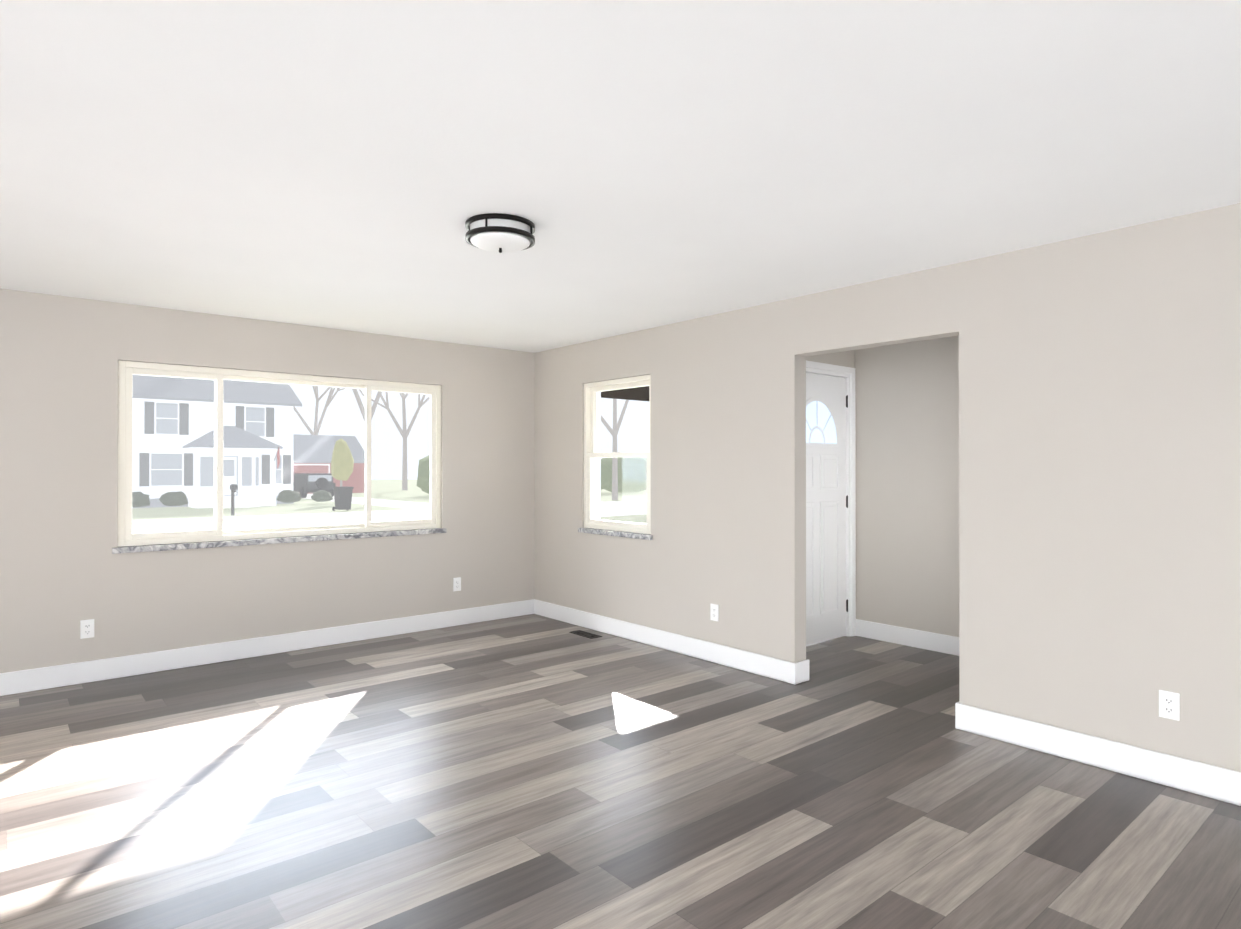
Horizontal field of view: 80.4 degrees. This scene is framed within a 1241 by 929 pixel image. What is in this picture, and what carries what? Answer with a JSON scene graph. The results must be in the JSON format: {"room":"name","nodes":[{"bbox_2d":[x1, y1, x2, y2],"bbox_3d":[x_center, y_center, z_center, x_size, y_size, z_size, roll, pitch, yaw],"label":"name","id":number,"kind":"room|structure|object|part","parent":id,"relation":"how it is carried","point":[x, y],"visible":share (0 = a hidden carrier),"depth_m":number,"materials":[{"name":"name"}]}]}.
{"room":"empty living room","nodes":[
{"label":"empty living room","id":0,"kind":"room"},
{"bbox_2d":[0,289,534,672],"bbox_3d":[-3.562,0.166,4.664,7.310,2.440,0.200,0,0,-40],"label":"wall","id":1,"kind":"structure","parent":0,"point":[64,570],"depth_m":5.10,"materials":[{"name":"paint"}]},
{"bbox_2d":[80,619,93,638],"bbox_3d":[-3.390,1.046,4.670,0.072,0.116,0.008,0,0,-40],"label":"electrical outlet","id":2,"kind":"object","parent":1,"relation":"attached to","point":[86,628],"visible":1,"depth_m":4.67,"materials":[{"name":"white plastic"}]},
{"bbox_2d":[0,599,533,695],"bbox_3d":[-3.468,1.318,4.598,6.974,0.134,0.016,0,0,-40],"label":"baseboard","id":3,"kind":"structure","parent":1,"relation":"attached to","point":[22,681],"depth_m":5.22,"materials":[{"name":"white wood"}]},
{"bbox_2d":[112,360,446,553],"bbox_3d":[-2.471,-0.056,5.612,2.480,1.430,0.273,0,0,-40],"label":"window","id":4,"kind":"structure","parent":1,"relation":"in","point":[129,541],"depth_m":5.32,"materials":[{"name":"glass"}]},
{"bbox_2d":[453,577,460,591],"bbox_3d":[-1.413,1.037,6.352,0.072,0.116,0.008,0,0,-40],"label":"electrical outlet","id":5,"kind":"object","parent":1,"relation":"attached to","point":[456,584],"visible":1,"depth_m":6.35,"materials":[{"name":"white plastic"}]},
{"bbox_2d":[0,614,1240,928],"bbox_3d":[-0.025,1.450,1.649,8.800,0.150,9.370,0,0,-40],"label":"floor","id":6,"kind":"structure","parent":0,"point":[530,772],"depth_m":2.99,"materials":[{"name":"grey wood"}]},
{"bbox_2d":[570,630,601,638],"bbox_3d":[-0.286,1.388,6.002,0.110,0.004,0.300,0,0,-40],"label":"floor vent","id":7,"kind":"object","parent":6,"relation":"in","point":[585,634],"visible":1,"depth_m":5.99,"materials":[{"name":"grey metal"}]},
{"bbox_2d":[0,0,1240,352],"bbox_3d":[-0.025,-1.140,1.659,8.800,0.150,9.370,0,0,-40],"label":"ceiling","id":8,"kind":"structure","parent":0,"point":[356,164],"depth_m":2.46,"materials":[{"name":"paint"}]},
{"bbox_2d":[465,213,534,252],"bbox_3d":[-0.531,-0.997,3.248,0.304,0.123,0.304,0,0,-40],"label":"lamp","id":9,"kind":"object","parent":8,"relation":"attached to","point":[497,232],"visible":1,"depth_m":3.15,"materials":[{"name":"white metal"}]},
{"bbox_2d":[806,350,854,367],"bbox_3d":[1.344,0.169,5.594,1.370,2.440,0.140,0,0,-40],"label":"wall","id":10,"kind":"structure","parent":0,"point":[845,358],"depth_m":5.83,"materials":[{"name":"paint"}]},
{"bbox_2d":[806,360,855,645],"bbox_3d":[1.504,0.302,5.690,0.966,2.172,0.202,0,0,-40],"label":"front door","id":11,"kind":"structure","parent":10,"relation":"in","point":[830,507],"depth_m":5.79,"materials":[{"name":"painted wood"},{"name":"glass"},{"name":"metal"}]},
{"bbox_2d":[535,203,1240,771],"bbox_3d":[0.925,0.167,4.936,0.120,2.440,5.200,0,0,-40],"label":"wall","id":12,"kind":"structure","parent":0,"point":[1099,485],"depth_m":3.60,"materials":[{"name":"paint"}]},
{"bbox_2d":[578,374,652,539],"bbox_3d":[0.022,-0.064,6.053,0.233,1.450,1.050,0,0,-40],"label":"window","id":13,"kind":"structure","parent":12,"relation":"in","point":[594,523],"depth_m":6.22,"materials":[{"name":"glass"}]},
{"bbox_3d":[-0.003,-0.077,6.032,0.038,1.100,0.726,0,0,-40],"label":"glass","id":14,"kind":"part","parent":13,"relation":"part of","materials":[{"name":"clear glass"}]},
{"bbox_2d":[534,599,808,684],"bbox_3d":[0.199,1.322,5.787,0.152,0.134,2.956,0,0,-40],"label":"baseboard","id":15,"kind":"structure","parent":12,"relation":"attached to","point":[776,668],"depth_m":5.35,"materials":[{"name":"white wood"}]},
{"bbox_2d":[710,603,718,620],"bbox_3d":[0.658,1.037,5.148,0.008,0.116,0.072,0,0,-40],"label":"electrical outlet","id":16,"kind":"object","parent":12,"relation":"attached to","point":[714,612],"visible":1,"depth_m":5.14,"materials":[{"name":"white plastic"}]},
{"bbox_2d":[955,702,1240,805],"bbox_3d":[2.155,1.313,3.385,0.020,0.134,1.222,0,0,-40],"label":"baseboard","id":17,"kind":"structure","parent":12,"relation":"attached to","point":[1206,780],"depth_m":3.29,"materials":[{"name":"white wood"}]},
{"bbox_2d":[1159,690,1179,720],"bbox_3d":[2.355,1.033,3.152,0.008,0.116,0.072,0,0,-40],"label":"electrical outlet","id":18,"kind":"object","parent":12,"relation":"attached to","point":[1169,705],"visible":1,"depth_m":3.15,"materials":[{"name":"white plastic"}]},
{"bbox_2d":[855,336,958,636],"bbox_3d":[2.456,0.168,5.437,0.120,2.440,1.820,0,0,-40],"label":"wall","id":19,"kind":"structure","parent":0,"point":[907,478],"depth_m":5.63,"materials":[{"name":"paint"}]},
{"bbox_2d":[856,619,958,655],"bbox_3d":[2.448,1.320,5.334,0.019,0.134,1.679,0,0,-40],"label":"baseboard","id":20,"kind":"structure","parent":19,"relation":"attached to","point":[938,642],"depth_m":5.60,"materials":[{"name":"white wood"}]},
{"label":"outside","id":21,"kind":"structure","parent":0,"visible":0},
{"bbox_2d":[132,480,645,532],"bbox_3d":[-14.310,2.254,40.057,150.000,0.320,140.000,0,0,-40],"label":"ground","id":22,"kind":"structure","parent":21,"point":[419,501],"depth_m":31.88,"materials":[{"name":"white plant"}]},
{"bbox_2d":[132,375,301,507],"bbox_3d":[-23.101,-2.313,39.478,9.308,8.850,12.217,0,0,-40],"label":"house","id":23,"kind":"structure","parent":22,"relation":"on","point":[155,429],"depth_m":36.85,"materials":[{"name":"white"}]},
{"bbox_2d":[132,490,332,506],"bbox_3d":[-19.518,1.647,36.992,9.484,0.729,1.750,0,0,-36],"label":"shrub","id":24,"kind":"object","parent":22,"relation":"on","point":[175,498],"depth_m":35.28,"materials":[{"name":"plant"}]},
{"bbox_2d":[230,484,237,515],"bbox_3d":[-15.479,1.423,29.391,0.180,1.260,0.500,0,0,-40],"label":"mailbox","id":25,"kind":"object","parent":22,"relation":"on","point":[233,487],"depth_m":29.47,"materials":[{"name":"grey metal"}]},
{"bbox_2d":[293,473,334,497],"bbox_3d":[-20.229,1.351,47.983,1.900,1.541,4.460,0,0,-40],"label":"car","id":26,"kind":"object","parent":22,"relation":"on","point":[304,479],"depth_m":46.47,"materials":[{"name":"grey"}]},
{"bbox_2d":[294,386,345,434],"bbox_3d":[-29.103,-6.076,68.885,14.756,16.688,13.563,0,0,-40],"label":"tree","id":27,"kind":"object","parent":22,"relation":"on","point":[328,402],"depth_m":69.61,"materials":[{"name":"grey plant"}]},
{"bbox_2d":[293,434,364,493],"bbox_3d":[-23.911,-0.061,56.842,6.747,4.470,6.600,0,0,-40],"label":"barn","id":28,"kind":"object","parent":22,"relation":"on","point":[305,444],"depth_m":55.69,"materials":[{"name":"red"}]},
{"bbox_2d":[331,439,353,486],"bbox_3d":[-14.960,0.356,39.516,1.242,3.512,1.266,0,0,-40],"label":"bush","id":29,"kind":"object","parent":22,"relation":"on","point":[345,473],"depth_m":39.07,"materials":[{"name":"green plant"}]},
{"bbox_2d":[332,486,353,510],"bbox_3d":[-12.284,1.522,32.488,0.660,1.075,0.800,0,0,-40],"label":"bin","id":30,"kind":"object","parent":22,"relation":"on","point":[340,494],"depth_m":32.25,"materials":[{"name":"grey plastic"}]},
{"bbox_2d":[352,389,381,506],"bbox_3d":[-13.145,-5.250,37.005,11.141,14.804,13.709,0,0,-40],"label":"tree","id":31,"kind":"object","parent":22,"relation":"on","point":[359,402],"depth_m":36.51,"materials":[{"name":"grey plant"}]},
{"bbox_2d":[359,389,429,489],"bbox_3d":[-19.221,-5.469,63.099,10.855,15.431,11.153,0,0,-40],"label":"tree","id":32,"kind":"object","parent":22,"relation":"on","point":[404,431],"depth_m":62.72,"materials":[{"name":"grey plant"}]},
{"bbox_2d":[417,455,645,493],"bbox_3d":[0.375,0.594,56.438,31.385,3.168,5.102,0,0,-23],"label":"hedge","id":33,"kind":"object","parent":22,"relation":"on","point":[629,482],"depth_m":54.51,"materials":[{"name":"green plant"}]},
{"bbox_2d":[601,399,628,499],"bbox_3d":[-0.040,-4.772,44.744,12.674,13.906,11.719,0,0,-40],"label":"tree","id":34,"kind":"object","parent":22,"relation":"on","point":[614,432],"depth_m":43.96,"materials":[{"name":"grey plant"}]},
{"bbox_3d":[0.550,0.363,8.187,0.180,2.130,0.180,0,0,-40],"label":"porch column","id":35,"kind":"structure","parent":0,"visible":0},
{"bbox_2d":[601,386,648,400],"bbox_3d":[0.737,-0.856,6.868,2.089,0.300,2.579,0,0,-40],"label":"porch roof","id":36,"kind":"structure","parent":35,"relation":"on","point":[621,394],"depth_m":7.39,"materials":[{"name":"black"}]}
]}

